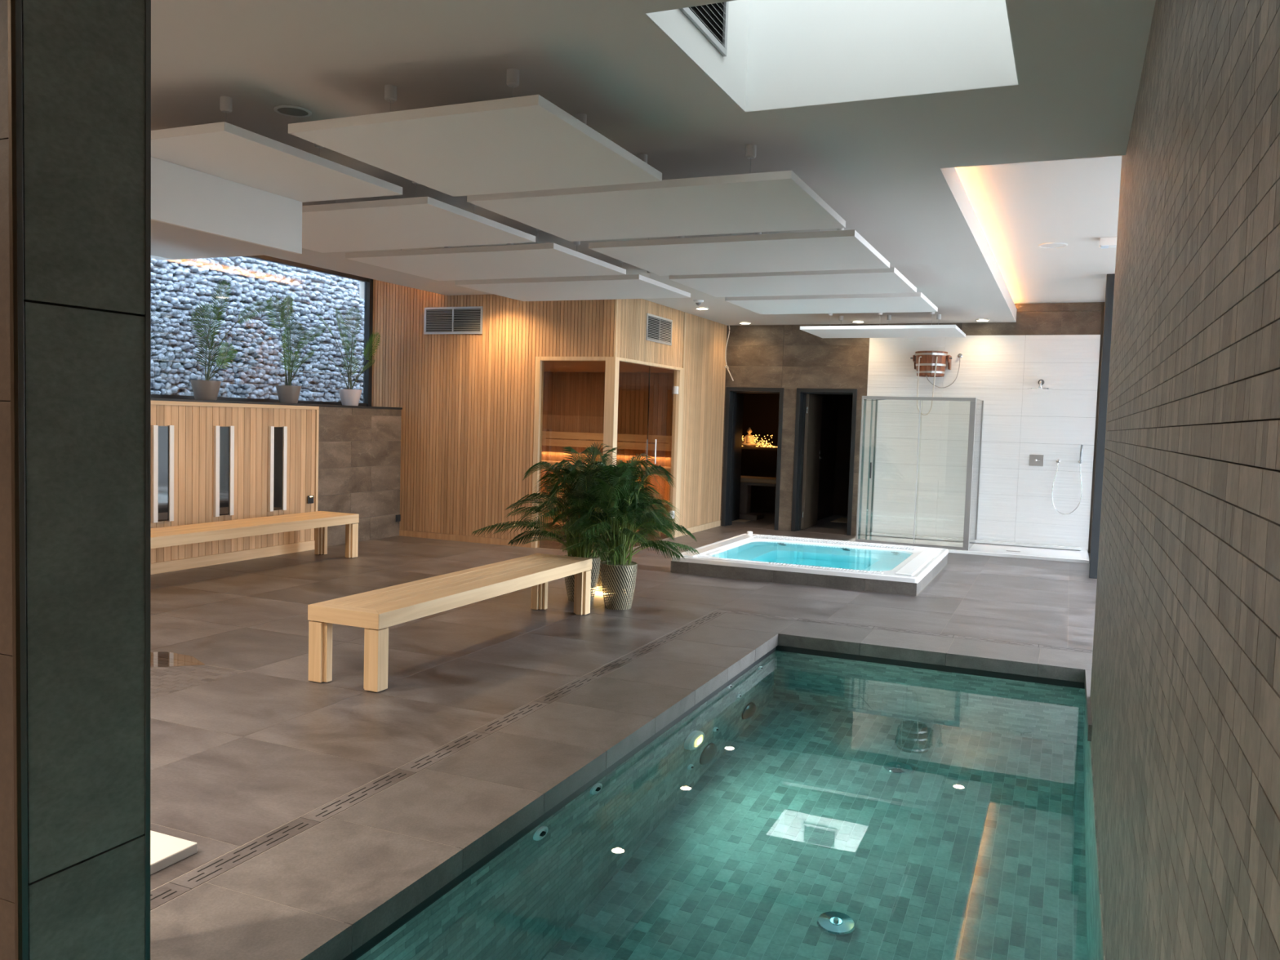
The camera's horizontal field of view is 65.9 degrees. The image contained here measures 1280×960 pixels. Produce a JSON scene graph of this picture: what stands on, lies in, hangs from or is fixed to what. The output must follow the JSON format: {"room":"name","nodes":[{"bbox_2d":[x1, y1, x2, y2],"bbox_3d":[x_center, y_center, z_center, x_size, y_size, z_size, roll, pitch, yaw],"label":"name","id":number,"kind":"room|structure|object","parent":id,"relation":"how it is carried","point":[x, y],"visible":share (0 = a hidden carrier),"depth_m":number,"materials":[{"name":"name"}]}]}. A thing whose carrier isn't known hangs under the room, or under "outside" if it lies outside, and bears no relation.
{"room":"spa","nodes":[
{"label":"spa","id":0,"kind":"room"},
{"bbox_2d":[0,0,151,959],"bbox_3d":[-1.478,-0.130,2.182,0.743,2.906,0.307,3,4,23],"label":"wall pillar","id":1,"kind":"structure","parent":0,"point":[75,75],"depth_m":2.02,"materials":[{"name":"grey tile"}]},
{"bbox_2d":[151,397,402,546],"bbox_3d":[-5.833,-0.624,6.182,0.732,3.145,13.110,3,4,23],"label":"wall","id":2,"kind":"structure","parent":0,"point":[359,446],"depth_m":11.38,"materials":[{"name":"brown tile"}]},
{"bbox_2d":[188,279,271,400],"bbox_3d":[-4.056,-1.356,9.668,0.345,1.162,1.010,3,4,23],"label":"potted palm","id":3,"kind":"object","parent":2,"relation":"on","point":[206,389],"visible":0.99,"depth_m":9.43,"materials":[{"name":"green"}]},
{"bbox_2d":[190,380,221,400],"bbox_3d":[-4.161,-0.858,9.467,0.270,0.185,0.270,3,4,23],"label":"pot","id":4,"kind":"object","parent":3,"relation":"on","point":[202,389],"depth_m":9.37,"materials":[{"name":"grey ceramic"}]},
{"bbox_2d":[150,400,319,574],"bbox_3d":[-4.455,0.081,8.490,0.054,1.545,4.778,3,4,23],"label":"wall panel","id":5,"kind":"object","parent":2,"relation":"attached to","point":[193,423],"visible":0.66,"depth_m":9.67,"materials":[{"name":"brown wood"}]},
{"bbox_2d":[151,425,173,522],"bbox_3d":[-4.267,-0.057,8.831,0.030,0.864,0.215,3,4,23],"label":"heater","id":6,"kind":"object","parent":5,"relation":"attached to","point":[162,437],"visible":1,"depth_m":8.82,"materials":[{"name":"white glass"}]},
{"bbox_2d":[213,426,234,516],"bbox_3d":[-3.989,-0.086,9.469,0.030,0.864,0.223,3,4,23],"label":"heater","id":7,"kind":"object","parent":5,"relation":"attached to","point":[224,437],"visible":1,"depth_m":9.46,"materials":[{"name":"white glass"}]},
{"bbox_2d":[267,426,287,511],"bbox_3d":[-3.709,-0.117,10.109,0.030,0.864,0.227,3,4,23],"label":"heater","id":8,"kind":"object","parent":5,"relation":"attached to","point":[277,436],"visible":1,"depth_m":10.10,"materials":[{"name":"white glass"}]},
{"bbox_2d":[307,495,313,503],"bbox_3d":[-3.522,0.209,10.571,0.020,0.084,0.084,3,4,23],"label":"wall socket","id":9,"kind":"object","parent":5,"relation":"attached to","point":[310,498],"visible":1,"depth_m":10.56,"materials":[{"name":"black plastic"}]},
{"bbox_2d":[151,255,373,406],"bbox_3d":[-4.259,-1.593,10.025,0.080,1.578,4.690,3,4,23],"label":"window","id":10,"kind":"structure","parent":2,"relation":"in","point":[368,299],"depth_m":11.88,"materials":[{"name":"black metal"}]},
{"bbox_2d":[264,294,325,403],"bbox_3d":[-3.688,-1.388,10.469,0.271,1.151,0.937,3,4,23],"label":"potted palm","id":11,"kind":"object","parent":2,"relation":"on","point":[288,393],"visible":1,"depth_m":10.38,"materials":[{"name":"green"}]},
{"bbox_2d":[317,306,380,405],"bbox_3d":[-3.349,-1.417,11.263,0.272,1.134,1.089,3,4,23],"label":"potted palm","id":12,"kind":"object","parent":2,"relation":"on","point":[351,397],"visible":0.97,"depth_m":11.30,"materials":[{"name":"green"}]},
{"bbox_2d":[395,514,400,521],"bbox_3d":[-2.949,0.466,12.056,0.020,0.084,0.084,3,4,23],"label":"wall socket","id":13,"kind":"object","parent":2,"relation":"attached to","point":[397,517],"visible":1,"depth_m":12.05,"materials":[{"name":"black plastic"}]},
{"bbox_2d":[275,385,301,403],"bbox_3d":[-3.725,-0.905,10.466,0.256,0.185,0.256,3,4,23],"label":"pot","id":14,"kind":"object","parent":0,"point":[286,393],"depth_m":10.38,"materials":[{"name":"grey ceramic"}]},
{"bbox_2d":[338,389,361,405],"bbox_3d":[-3.334,-0.947,11.361,0.256,0.185,0.256,3,4,23],"label":"pot","id":15,"kind":"object","parent":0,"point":[348,397],"depth_m":11.27,"materials":[{"name":"grey ceramic"}]},
{"bbox_2d":[563,554,600,601],"bbox_3d":[-0.486,0.813,8.180,0.314,0.364,0.314,3,4,23],"label":"pot","id":16,"kind":"object","parent":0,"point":[595,570],"depth_m":8.11,"materials":[{"name":"grey ceramic"}]},
{"bbox_2d":[591,548,611,591],"bbox_3d":[-0.270,0.795,8.587,0.304,0.364,0.304,3,4,23],"label":"pot","id":17,"kind":"object","parent":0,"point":[599,582],"depth_m":8.49,"materials":[{"name":"grey ceramic"}]},
{"bbox_2d":[600,560,637,609],"bbox_3d":[-0.172,0.842,7.902,0.294,0.359,0.294,3,4,23],"label":"pot","id":18,"kind":"object","parent":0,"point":[619,581],"depth_m":7.80,"materials":[{"name":"grey ceramic"}]},
{"bbox_2d":[150,509,1097,959],"bbox_3d":[0.519,1.210,7.202,11.250,0.250,19.900,3,4,23],"label":"floor","id":19,"kind":"structure","parent":0,"point":[319,815],"depth_m":5.35,"materials":[{"name":"grey tile"}]},
{"bbox_2d":[150,830,197,875],"bbox_3d":[-2.094,1.235,3.102,0.925,0.035,0.900,3,4,23],"label":"slab","id":20,"kind":"object","parent":19,"relation":"on","point":[166,851],"visible":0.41,"depth_m":3.28,"materials":[{"name":"white"}]},
{"bbox_2d":[151,511,359,558],"bbox_3d":[-4.040,0.660,8.195,0.500,0.450,4.560,3,4,23],"label":"wooden bench","id":21,"kind":"object","parent":19,"relation":"on","point":[166,536],"visible":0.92,"depth_m":9.15,"materials":[{"name":"brown wood"}]},
{"bbox_2d":[307,553,592,692],"bbox_3d":[-1.105,0.860,6.533,0.482,0.430,2.560,3,4,23],"label":"wooden bench","id":22,"kind":"object","parent":19,"relation":"on","point":[375,611],"visible":1,"depth_m":5.82,"materials":[{"name":"brown wood"}]},
{"bbox_2d":[371,279,727,549],"bbox_3d":[-1.045,-0.902,13.258,3.350,3.147,3.780,3,4,23],"label":"cabin","id":23,"kind":"object","parent":19,"relation":"on","point":[540,379],"visible":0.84,"depth_m":11.87,"materials":[{"name":"brown wood"}]},
{"bbox_2d":[423,306,483,334],"bbox_3d":[-2.206,-1.882,11.656,0.815,0.318,0.014,3,4,23],"label":"vent grille","id":24,"kind":"object","parent":23,"relation":"attached to","point":[437,320],"visible":1,"depth_m":11.65,"materials":[{"name":"silver metal"}]},
{"bbox_2d":[539,493,669,537],"bbox_3d":[-1.009,0.468,12.917,2.590,0.450,1.453,3,4,23],"label":"bench","id":25,"kind":"object","parent":23,"relation":"on","point":[664,503],"visible":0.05,"depth_m":12.68,"materials":[{"name":"brown wood"}]},
{"bbox_2d":[541,460,671,530],"bbox_3d":[-0.597,0.215,13.833,2.590,0.870,0.605,3,4,23],"label":"bench","id":26,"kind":"object","parent":23,"relation":"on","point":[668,468],"visible":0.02,"depth_m":13.30,"materials":[{"name":"brown wood"}]},
{"bbox_2d":[645,313,672,345],"bbox_3d":[0.235,-1.814,11.930,0.014,0.314,0.790,3,4,23],"label":"vent grille","id":27,"kind":"object","parent":23,"relation":"attached to","point":[658,329],"visible":1,"depth_m":11.91,"materials":[{"name":"silver metal"}]},
{"bbox_2d":[471,441,664,601],"bbox_3d":[-0.557,0.333,8.171,1.354,1.317,1.308,5,5,44],"label":"areca palm","id":28,"kind":"object","parent":19,"relation":"on","point":[572,474],"visible":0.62,"depth_m":8.06,"materials":[{"name":"green plant"}]},
{"bbox_2d":[592,586,609,594],"bbox_3d":[-0.275,0.962,8.597,0.324,0.024,0.324,3,4,23],"label":"light ring","id":29,"kind":"object","parent":19,"relation":"on","point":[596,592],"visible":0.11,"depth_m":8.46,"materials":[{"name":"beige"}]},
{"bbox_2d":[546,459,675,591],"bbox_3d":[-0.300,0.404,8.489,1.136,1.154,1.198,3,4,23],"label":"areca palm","id":30,"kind":"object","parent":19,"relation":"on","point":[620,463],"visible":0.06,"depth_m":8.47,"materials":[{"name":"green plant"}]},
{"bbox_2d":[547,453,699,609],"bbox_3d":[-0.138,0.399,7.909,1.189,1.242,1.193,3,4,23],"label":"areca palm","id":31,"kind":"object","parent":19,"relation":"on","point":[617,569],"visible":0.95,"depth_m":7.76,"materials":[{"name":"green plant"}]},
{"bbox_2d":[342,645,1105,959],"bbox_3d":[0.631,2.066,3.841,2.278,1.374,6.660,3,4,23],"label":"swimming pool","id":32,"kind":"object","parent":19,"relation":"in","point":[815,804],"visible":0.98,"depth_m":3.86,"materials":[{"name":"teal tile"}]},
{"bbox_2d":[733,519,751,521],"bbox_3d":[1.454,0.622,15.318,0.450,0.009,0.320,3,4,23],"label":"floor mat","id":33,"kind":"object","parent":19,"relation":"on","point":[738,520],"visible":0.44,"depth_m":15.25,"materials":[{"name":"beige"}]},
{"bbox_2d":[738,475,776,519],"bbox_3d":[1.632,0.276,15.683,1.250,0.660,0.560,3,4,23],"label":"table","id":34,"kind":"object","parent":19,"relation":"on","point":[746,482],"visible":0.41,"depth_m":15.52,"materials":[{"name":"brown wood"}]},
{"bbox_2d":[740,475,776,484],"bbox_3d":[1.641,-0.015,15.665,1.250,0.075,0.560,3,4,23],"label":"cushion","id":35,"kind":"object","parent":34,"relation":"on","point":[744,479],"depth_m":15.33,"materials":[{"name":"brown wood"}]},
{"bbox_2d":[742,446,777,450],"bbox_3d":[1.965,0.027,16.127,1.780,1.125,0.400,3,4,23],"label":"shelf","id":36,"kind":"object","parent":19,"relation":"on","point":[743,447],"visible":0.09,"depth_m":15.92,"materials":[{"name":"brown wood"}]},
{"bbox_2d":[742,427,755,446],"bbox_3d":[1.776,-0.698,16.076,0.256,0.317,0.137,3,4,23],"label":"figurine","id":37,"kind":"object","parent":36,"relation":"on","point":[748,439],"visible":0.97,"depth_m":16.05,"materials":[{"name":"gold stone"}]},
{"bbox_2d":[742,435,777,447],"bbox_3d":[1.914,-0.643,16.117,0.625,0.205,0.271,3,4,23],"label":"fairy lights","id":38,"kind":"object","parent":36,"relation":"on","point":[767,445],"visible":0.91,"depth_m":16.06,"materials":[{"name":"yellow"}]},
{"bbox_2d":[670,531,948,595],"bbox_3d":[1.871,1.172,10.475,2.396,0.894,2.443,3,4,23],"label":"hot tub","id":39,"kind":"object","parent":19,"relation":"on","point":[904,570],"visible":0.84,"depth_m":9.78,"materials":[{"name":"white plastic"}]},
{"bbox_2d":[831,517,847,523],"bbox_3d":[3.362,0.650,15.819,0.450,0.009,0.800,3,4,23],"label":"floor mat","id":40,"kind":"object","parent":19,"relation":"on","point":[841,519],"visible":0.49,"depth_m":15.75,"materials":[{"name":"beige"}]},
{"bbox_2d":[846,531,1088,563],"bbox_3d":[4.132,0.838,12.540,2.848,0.070,1.085,3,4,23],"label":"shower tray","id":41,"kind":"object","parent":19,"relation":"on","point":[988,548],"visible":0.75,"depth_m":12.52,"materials":[{"name":"white ceramic"}]},
{"bbox_2d":[855,395,983,550],"bbox_3d":[3.606,-0.123,12.721,1.384,1.856,1.088,3,4,23],"label":"shower enclosure","id":42,"kind":"object","parent":41,"relation":"on","point":[976,406],"visible":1,"depth_m":12.28,"materials":[{"name":"grey"}]},
{"bbox_2d":[151,0,1155,325],"bbox_3d":[0.012,-1.965,5.745,11.550,0.419,17.100,3,4,23],"label":"ceiling","id":43,"kind":"structure","parent":0,"point":[960,192],"depth_m":4.53,"materials":[{"name":"white paint"}]},
{"bbox_2d":[151,96,402,202],"bbox_3d":[-2.039,-1.639,4.898,1.200,0.255,1.200,3,4,23],"label":"raft","id":44,"kind":"object","parent":43,"relation":"hanging from","point":[223,149],"visible":0.6,"depth_m":4.66,"materials":[{"name":"white fabric"}]},
{"bbox_2d":[219,96,232,113],"bbox_3d":[-1.883,-1.707,4.494,0.052,0.062,0.052,3,4,23],"label":"canister","id":45,"kind":"object","parent":44,"relation":"on","point":[225,102],"depth_m":4.47,"materials":[{"name":"white plastic"}]},
{"bbox_2d":[151,156,302,253],"bbox_3d":[-2.292,-1.355,4.558,0.025,0.284,2.030,3,4,23],"label":"ceiling bulkhead","id":46,"kind":"object","parent":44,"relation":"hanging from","point":[184,197],"visible":0.56,"depth_m":4.97,"materials":[{"name":"white paint"}]},
{"bbox_2d":[314,143,324,148],"bbox_3d":[-1.639,-1.733,5.052,0.052,0.062,0.052,3,4,23],"label":"canister","id":47,"kind":"object","parent":44,"relation":"on","point":[316,145],"depth_m":5.04,"materials":[{"name":"white plastic"}]},
{"bbox_2d":[273,105,311,117],"bbox_3d":[-1.634,-1.735,4.650,0.170,0.007,0.170,3,4,23],"label":"ceiling speaker","id":48,"kind":"object","parent":43,"relation":"attached to","point":[287,110],"visible":1,"depth_m":4.64,"materials":[{"name":"white plastic"}]},
{"bbox_2d":[277,107,308,115],"bbox_3d":[-1.634,-1.737,4.650,0.140,0.004,0.140,3,4,23],"label":"grille","id":49,"kind":"object","parent":48,"relation":"attached to","point":[284,111],"depth_m":4.65,"materials":[{"name":"grey metal"}]},
{"bbox_2d":[302,181,535,253],"bbox_3d":[-1.740,-1.715,6.312,1.785,0.255,1.195,3,4,23],"label":"raft","id":50,"kind":"object","parent":43,"relation":"hanging from","point":[421,222],"visible":0.62,"depth_m":6.14,"materials":[{"name":"white fabric"}]},
{"bbox_2d":[288,68,662,196],"bbox_3d":[-0.678,-1.569,4.430,1.196,0.255,1.205,3,4,23],"label":"raft","id":51,"kind":"object","parent":43,"relation":"hanging from","point":[527,143],"visible":1,"depth_m":4.25,"materials":[{"name":"white fabric"}]},
{"bbox_2d":[384,84,396,102],"bbox_3d":[-1.077,-1.668,4.266,0.052,0.062,0.052,3,4,23],"label":"canister","id":52,"kind":"object","parent":51,"relation":"on","point":[390,91],"depth_m":4.25,"materials":[{"name":"white plastic"}]},
{"bbox_2d":[506,68,519,87],"bbox_3d":[-0.518,-1.637,4.024,0.052,0.062,0.052,3,4,23],"label":"canister","id":53,"kind":"object","parent":51,"relation":"on","point":[513,74],"depth_m":4.00,"materials":[{"name":"white plastic"}]},
{"bbox_2d":[575,112,586,124],"bbox_3d":[-0.274,-1.663,4.582,0.052,0.062,0.052,3,4,23],"label":"canister","id":54,"kind":"object","parent":51,"relation":"on","point":[582,117],"depth_m":4.56,"materials":[{"name":"white plastic"}]},
{"bbox_2d":[345,227,626,280],"bbox_3d":[-1.163,-1.777,7.633,1.785,0.255,1.200,3,4,23],"label":"raft","id":55,"kind":"object","parent":43,"relation":"hanging from","point":[510,260],"visible":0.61,"depth_m":7.45,"materials":[{"name":"white fabric"}]},
{"bbox_2d":[573,240,580,245],"bbox_3d":[-0.489,-1.856,7.668,0.052,0.062,0.052,3,4,23],"label":"canister","id":56,"kind":"object","parent":55,"relation":"on","point":[577,243],"depth_m":7.65,"materials":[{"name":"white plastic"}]},
{"bbox_2d":[455,260,690,301],"bbox_3d":[-0.582,-1.840,8.964,1.785,0.255,1.193,3,4,23],"label":"raft","id":57,"kind":"object","parent":43,"relation":"hanging from","point":[633,286],"visible":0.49,"depth_m":8.77,"materials":[{"name":"white fabric"}]},
{"bbox_2d":[466,144,845,241],"bbox_3d":[0.132,-1.611,5.530,1.798,0.255,1.210,3,4,23],"label":"raft","id":58,"kind":"object","parent":43,"relation":"hanging from","point":[774,201],"visible":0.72,"depth_m":5.35,"materials":[{"name":"white fabric"}]},
{"bbox_2d":[637,153,647,163],"bbox_3d":[0.013,-1.694,5.245,0.052,0.062,0.052,3,4,23],"label":"canister","id":59,"kind":"object","parent":58,"relation":"on","point":[643,157],"depth_m":5.22,"materials":[{"name":"white plastic"}]},
{"bbox_2d":[745,144,756,159],"bbox_3d":[0.563,-1.663,5.006,0.052,0.062,0.052,3,4,23],"label":"canister","id":60,"kind":"object","parent":58,"relation":"on","point":[750,148],"depth_m":4.98,"materials":[{"name":"white plastic"}]},
{"bbox_2d":[693,299,703,306],"bbox_3d":[0.675,-2.047,11.426,0.124,0.062,0.124,3,4,23],"label":"sensor","id":61,"kind":"object","parent":43,"relation":"attached to","point":[698,302],"visible":1,"depth_m":11.39,"materials":[{"name":"white plastic"}]},
{"bbox_2d":[695,307,709,309],"bbox_3d":[0.766,-2.113,12.181,0.170,0.012,0.170,3,4,23],"label":"recessed light","id":62,"kind":"object","parent":43,"relation":"in","point":[695,308],"visible":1,"depth_m":12.15,"materials":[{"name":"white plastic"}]},
{"bbox_2d":[724,325,733,381],"bbox_3d":[1.291,-1.823,14.200,0.145,0.795,0.024,3,4,23],"label":"cord","id":63,"kind":"object","parent":43,"relation":"hanging from","point":[726,366],"visible":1,"depth_m":14.21,"materials":[{"name":"beige fabric"}]},
{"bbox_2d":[588,227,889,275],"bbox_3d":[0.732,-1.675,6.903,1.798,0.255,1.270,3,4,23],"label":"raft","id":64,"kind":"object","parent":43,"relation":"hanging from","point":[841,249],"visible":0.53,"depth_m":6.71,"materials":[{"name":"white fabric"}]},
{"bbox_2d":[668,266,916,297],"bbox_3d":[1.293,-1.736,8.189,1.798,0.255,1.160,3,4,23],"label":"raft","id":65,"kind":"object","parent":43,"relation":"hanging from","point":[871,281],"visible":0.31,"depth_m":8.02,"materials":[{"name":"white fabric"}]},
{"bbox_2d":[724,292,937,314],"bbox_3d":[1.863,-1.797,9.494,1.798,0.255,1.170,3,4,23],"label":"raft","id":66,"kind":"object","parent":43,"relation":"hanging from","point":[885,302],"visible":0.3,"depth_m":9.31,"materials":[{"name":"white fabric"}]},
{"bbox_2d":[644,0,1018,112],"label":"skylight","id":67,"kind":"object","parent":43,"relation":"attached to","point":[781,54],"depth_m":4.23,"materials":[{"name":"white paint"}]},
{"bbox_2d":[680,1,728,56],"bbox_3d":[0.218,-1.947,3.816,0.014,0.360,0.730,3,4,23],"label":"vent grille","id":68,"kind":"object","parent":67,"relation":"attached to","point":[711,20],"visible":0.96,"depth_m":4.02,"materials":[{"name":"silver metal"}]},
{"bbox_2d":[851,320,864,322],"bbox_3d":[2.905,-2.106,13.148,0.170,0.012,0.170,3,4,23],"label":"recessed light","id":69,"kind":"object","parent":43,"relation":"in","point":[851,321],"visible":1,"depth_m":13.11,"materials":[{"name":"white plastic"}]},
{"bbox_2d":[800,311,965,337],"bbox_3d":[2.988,-1.918,12.072,1.798,0.255,1.180,3,4,23],"label":"raft","id":70,"kind":"object","parent":43,"relation":"hanging from","point":[931,331],"visible":0.92,"depth_m":11.87,"materials":[{"name":"white fabric"}]},
{"bbox_2d":[839,315,843,320],"bbox_3d":[2.564,-2.059,12.584,0.052,0.062,0.052,3,4,23],"label":"canister","id":71,"kind":"object","parent":70,"relation":"on","point":[841,317],"depth_m":12.56,"materials":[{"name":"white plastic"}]},
{"bbox_2d":[886,315,891,320],"bbox_3d":[3.113,-2.028,12.345,0.052,0.062,0.052,3,4,23],"label":"canister","id":72,"kind":"object","parent":70,"relation":"on","point":[889,317],"depth_m":12.32,"materials":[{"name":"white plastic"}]},
{"bbox_2d":[936,314,941,319],"bbox_3d":[3.663,-1.997,12.107,0.052,0.062,0.052,3,4,23],"label":"canister","id":73,"kind":"object","parent":70,"relation":"on","point":[939,316],"depth_m":12.09,"materials":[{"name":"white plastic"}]},
{"bbox_2d":[975,319,989,321],"bbox_3d":[4.343,-2.024,12.524,0.170,0.012,0.170,3,4,23],"label":"recessed light","id":74,"kind":"object","parent":43,"relation":"in","point":[980,320],"visible":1,"depth_m":12.48,"materials":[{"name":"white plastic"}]},
{"bbox_2d":[1038,242,1067,248],"bbox_3d":[3.619,-2.055,8.652,0.240,0.009,0.240,3,4,23],"label":"ceiling speaker","id":75,"kind":"object","parent":43,"relation":"attached to","point":[1050,245],"visible":1,"depth_m":8.63,"materials":[{"name":"white plastic"}]},
{"bbox_2d":[1040,244,1066,247],"bbox_3d":[3.619,-2.056,8.652,0.216,0.007,0.216,3,4,23],"label":"grille","id":76,"kind":"object","parent":75,"relation":"attached to","point":[1041,245],"depth_m":8.65,"materials":[{"name":"white paint"}]},
{"bbox_2d":[1098,236,1116,248],"bbox_3d":[3.929,-1.992,8.291,0.130,0.075,0.124,3,4,23],"label":"emergency light","id":77,"kind":"object","parent":43,"relation":"attached to","point":[1108,242],"visible":0.93,"depth_m":8.24,"materials":[{"name":"white plastic"}]},
{"bbox_2d":[736,392,853,520],"bbox_3d":[2.534,-0.611,15.570,4.000,2.500,2.810,3,4,23],"label":"wall","id":78,"kind":"structure","parent":0,"point":[760,411],"depth_m":16.68,"materials":[{"name":"brown paint"}]},
{"bbox_2d":[720,302,1105,553],"bbox_3d":[3.485,-0.855,13.479,5.460,3.295,0.258,3,4,23],"label":"wall","id":79,"kind":"structure","parent":0,"point":[1060,344],"depth_m":13.00,"materials":[{"name":"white tile"}]},
{"bbox_2d":[721,386,783,529],"bbox_3d":[1.766,-0.341,14.685,0.965,2.020,1.068,3,4,23],"label":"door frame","id":80,"kind":"structure","parent":79,"relation":"in","point":[734,401],"depth_m":14.40,"materials":[{"name":"black"}]},
{"bbox_2d":[791,387,857,535],"bbox_3d":[2.779,-0.285,14.272,0.845,2.020,1.118,3,4,23],"label":"door","id":81,"kind":"structure","parent":79,"relation":"in","point":[811,405],"depth_m":14.12,"materials":[{"name":"black"}]},
{"bbox_2d":[910,351,962,415],"bbox_3d":[3.844,-1.254,12.903,0.626,0.828,0.472,3,4,23],"label":"shower","id":82,"kind":"object","parent":79,"relation":"attached to","point":[926,363],"visible":0.97,"depth_m":12.74,"materials":[{"name":"red wood"}]},
{"bbox_2d":[1029,454,1044,466],"bbox_3d":[5.075,-0.252,12.646,0.170,0.146,0.046,3,4,23],"label":"shower mixer","id":83,"kind":"object","parent":79,"relation":"attached to","point":[1034,460],"visible":1,"depth_m":12.66,"materials":[{"name":"silver metal"}]},
{"bbox_2d":[1027,379,1053,390],"bbox_3d":[5.038,-1.207,12.428,0.300,0.136,0.391,3,4,23],"label":"shower","id":84,"kind":"object","parent":79,"relation":"attached to","point":[1041,382],"visible":1,"depth_m":12.38,"materials":[{"name":"silver metal"}]},
{"bbox_2d":[1051,444,1083,515],"bbox_3d":[5.410,-0.005,12.498,0.349,0.897,0.070,3,4,23],"label":"shower hose","id":85,"kind":"object","parent":79,"relation":"attached to","point":[1058,461],"visible":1,"depth_m":12.46,"materials":[{"name":"silver metal"}]},
{"bbox_2d":[1089,0,1279,959],"bbox_3d":[0.911,-0.064,1.214,0.343,3.294,9.356,3,4,23],"label":"wall","id":86,"kind":"structure","parent":0,"point":[1184,695],"depth_m":1.51,"materials":[{"name":"grey tile"}]},
{"label":"outside","id":87,"kind":"structure","parent":0,"visible":0},
{"bbox_2d":[151,256,364,403],"bbox_3d":[-5.206,-2.066,11.678,0.661,5.800,8.600,3,4,23],"label":"wall","id":88,"kind":"structure","parent":87,"point":[177,286],"depth_m":12.07,"materials":[{"name":"grey stone"}]},
{"bbox_3d":[5.279,-0.246,7.202,2.880,3.345,5.370,3,4,23],"label":"wall","id":89,"kind":"structure","parent":0,"visible":0},
{"bbox_2d":[1088,273,1115,578],"bbox_3d":[4.888,-0.540,10.226,0.270,3.145,0.120,3,4,23],"label":"trim","id":90,"kind":"structure","parent":89,"relation":"attached to","point":[1109,290],"depth_m":10.21,"materials":[{"name":"black"}]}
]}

